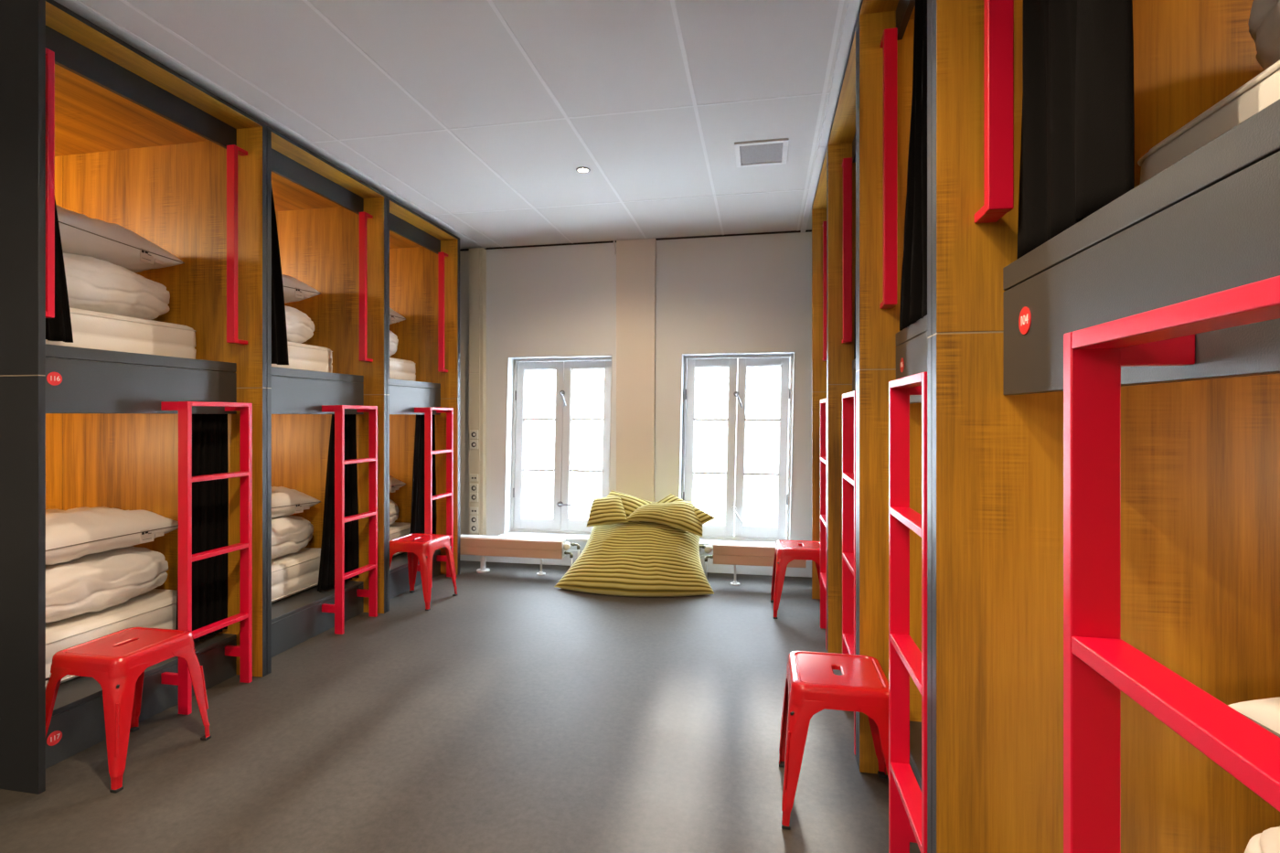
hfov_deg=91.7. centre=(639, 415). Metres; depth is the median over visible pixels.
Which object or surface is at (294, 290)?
pillow
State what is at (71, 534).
pillow
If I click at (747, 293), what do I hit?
wall
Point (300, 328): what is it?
duvet
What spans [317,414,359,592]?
curtain
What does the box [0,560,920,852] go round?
floor
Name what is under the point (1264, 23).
duvet
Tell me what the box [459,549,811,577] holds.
baseboard
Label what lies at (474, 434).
socket
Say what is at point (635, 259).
wall column
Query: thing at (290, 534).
duvet
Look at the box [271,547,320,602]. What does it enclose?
mattress
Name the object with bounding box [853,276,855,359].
curtain
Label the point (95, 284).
duvet
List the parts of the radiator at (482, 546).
panel, casing, leg, thermostat knob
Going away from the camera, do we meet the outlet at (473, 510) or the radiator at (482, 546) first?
the radiator at (482, 546)
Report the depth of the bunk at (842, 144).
3.11 m
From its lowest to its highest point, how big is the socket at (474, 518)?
0.072 m
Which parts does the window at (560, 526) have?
sash, sill, handle, handle, sash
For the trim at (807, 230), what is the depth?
4.86 m
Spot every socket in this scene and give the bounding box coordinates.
[469,430,478,438]
[469,439,478,448]
[469,483,478,492]
[469,492,478,501]
[469,514,478,523]
[469,523,478,533]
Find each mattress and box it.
[45,307,196,359]
[45,588,177,685]
[271,341,332,373]
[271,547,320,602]
[389,357,415,381]
[389,522,410,556]
[1137,60,1279,183]
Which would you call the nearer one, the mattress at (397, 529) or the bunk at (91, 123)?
the bunk at (91, 123)
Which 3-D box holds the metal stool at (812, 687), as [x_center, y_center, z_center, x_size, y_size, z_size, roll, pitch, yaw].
[0.621,1.004,1.957,0.352,0.412,0.352,0,0,11]
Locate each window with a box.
[498,354,612,541]
[678,351,795,545]
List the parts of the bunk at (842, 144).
panel, panel, grab handle, rail, panel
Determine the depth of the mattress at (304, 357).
3.61 m
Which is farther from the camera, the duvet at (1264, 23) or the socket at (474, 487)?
the socket at (474, 487)
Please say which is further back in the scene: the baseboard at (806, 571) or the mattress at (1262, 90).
the baseboard at (806, 571)
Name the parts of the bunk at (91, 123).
panel, grab handle, rail, panel, panel, grab handle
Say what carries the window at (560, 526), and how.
in the wall
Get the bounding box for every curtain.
[45,199,73,342]
[175,414,228,641]
[271,187,288,364]
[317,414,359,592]
[409,414,436,533]
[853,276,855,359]
[899,0,927,330]
[1016,0,1134,259]
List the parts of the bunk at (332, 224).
panel, rail, panel, grab handle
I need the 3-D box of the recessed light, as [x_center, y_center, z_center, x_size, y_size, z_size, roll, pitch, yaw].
[-0.321,-1.387,3.514,0.082,0.007,0.082,0,0,11]
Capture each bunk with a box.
[0,0,266,794]
[266,125,386,674]
[386,195,459,611]
[811,145,827,652]
[827,19,857,763]
[857,0,932,852]
[931,0,1279,852]
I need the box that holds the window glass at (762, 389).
[522,366,789,525]
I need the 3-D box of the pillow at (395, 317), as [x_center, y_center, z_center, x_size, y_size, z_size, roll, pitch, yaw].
[-2.093,-0.753,4.469,0.506,0.218,0.687,0,0,9]
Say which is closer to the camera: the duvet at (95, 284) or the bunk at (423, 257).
the duvet at (95, 284)
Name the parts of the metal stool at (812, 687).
leg, leg, seat, leg, leg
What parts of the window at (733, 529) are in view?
sash, handle, sill, handle, sash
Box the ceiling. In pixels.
[53,0,861,249]
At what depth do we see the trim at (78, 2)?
2.72 m
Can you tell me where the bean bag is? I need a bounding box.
[554,490,715,597]
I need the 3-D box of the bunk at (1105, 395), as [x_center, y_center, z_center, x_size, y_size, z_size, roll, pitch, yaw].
[1.492,-0.084,0.544,2.070,2.588,0.952,0,0,11]
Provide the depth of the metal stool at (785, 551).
3.72 m
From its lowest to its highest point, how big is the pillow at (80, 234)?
0.217 m
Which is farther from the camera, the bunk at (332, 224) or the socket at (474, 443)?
the socket at (474, 443)
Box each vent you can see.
[734,138,789,167]
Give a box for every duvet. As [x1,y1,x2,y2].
[45,545,168,623]
[63,252,170,319]
[271,515,313,559]
[284,305,314,343]
[389,330,398,356]
[389,499,399,525]
[1244,826,1279,852]
[1248,0,1279,70]
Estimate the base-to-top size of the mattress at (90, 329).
0.200 m
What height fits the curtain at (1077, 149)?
0.983 m
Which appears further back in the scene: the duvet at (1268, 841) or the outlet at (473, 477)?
the outlet at (473, 477)
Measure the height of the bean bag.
0.653 m
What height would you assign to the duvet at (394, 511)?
0.234 m
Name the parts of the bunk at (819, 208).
panel, grab handle, panel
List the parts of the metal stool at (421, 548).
leg, leg, seat, leg, leg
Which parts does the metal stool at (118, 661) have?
leg, leg, seat, leg, leg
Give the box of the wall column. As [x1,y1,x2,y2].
[616,238,656,501]
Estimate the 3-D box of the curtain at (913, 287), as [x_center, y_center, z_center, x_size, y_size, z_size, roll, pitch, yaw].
[0.815,-0.769,1.764,0.077,0.994,0.460,0,0,11]
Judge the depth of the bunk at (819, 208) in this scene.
4.09 m
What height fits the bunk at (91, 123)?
2.565 m
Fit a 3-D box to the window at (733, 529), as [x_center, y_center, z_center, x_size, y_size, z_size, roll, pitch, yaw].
[0.731,0.257,4.827,0.918,1.483,0.265,0,0,11]
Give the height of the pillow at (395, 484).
0.212 m
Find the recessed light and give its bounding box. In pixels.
[576,166,590,173]
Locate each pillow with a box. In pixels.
[45,506,178,565]
[55,204,184,272]
[271,486,320,518]
[282,274,319,303]
[389,307,405,324]
[389,475,406,492]
[1227,696,1279,737]
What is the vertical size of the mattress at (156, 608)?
0.200 m
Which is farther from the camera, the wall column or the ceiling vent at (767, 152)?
the wall column
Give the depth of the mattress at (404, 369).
4.55 m
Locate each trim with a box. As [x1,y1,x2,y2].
[71,0,486,248]
[459,229,811,251]
[800,0,860,232]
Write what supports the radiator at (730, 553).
on the floor
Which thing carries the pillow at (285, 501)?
on the duvet at (290, 534)
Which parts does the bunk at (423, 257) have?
panel, rail, panel, grab handle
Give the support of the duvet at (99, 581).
on the mattress at (156, 608)
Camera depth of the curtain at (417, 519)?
4.54 m
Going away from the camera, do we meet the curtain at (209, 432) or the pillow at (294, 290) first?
the curtain at (209, 432)
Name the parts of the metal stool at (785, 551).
leg, leg, seat, leg, leg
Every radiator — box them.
[459,533,579,575]
[699,541,806,585]
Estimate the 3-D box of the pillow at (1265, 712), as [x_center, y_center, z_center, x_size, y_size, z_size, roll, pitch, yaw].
[1.135,0.452,0.592,0.546,0.216,0.727,0,0,11]
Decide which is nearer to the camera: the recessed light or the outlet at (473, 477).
the recessed light
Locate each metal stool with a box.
[45,627,211,793]
[389,533,458,610]
[770,539,820,618]
[778,650,888,830]
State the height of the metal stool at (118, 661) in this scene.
0.412 m
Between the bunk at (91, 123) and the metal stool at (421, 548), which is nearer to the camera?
the bunk at (91, 123)
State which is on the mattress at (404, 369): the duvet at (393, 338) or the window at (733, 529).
the duvet at (393, 338)
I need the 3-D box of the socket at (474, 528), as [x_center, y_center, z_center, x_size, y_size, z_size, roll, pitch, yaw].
[-1.363,0.926,5.106,0.072,0.072,0.014,0,0,11]
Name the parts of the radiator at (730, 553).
thermostat knob, leg, casing, panel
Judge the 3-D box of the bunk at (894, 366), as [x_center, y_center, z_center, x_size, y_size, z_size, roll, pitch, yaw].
[1.676,-0.084,1.481,2.070,2.588,0.954,0,0,11]
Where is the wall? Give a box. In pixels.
[459,232,811,555]
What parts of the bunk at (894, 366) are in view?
panel, grab handle, rail, panel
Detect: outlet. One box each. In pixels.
[469,474,478,481]
[469,507,478,514]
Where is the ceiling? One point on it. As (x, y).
(482, 115)
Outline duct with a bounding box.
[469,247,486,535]
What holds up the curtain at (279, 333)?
hanging from the bunk at (332, 224)

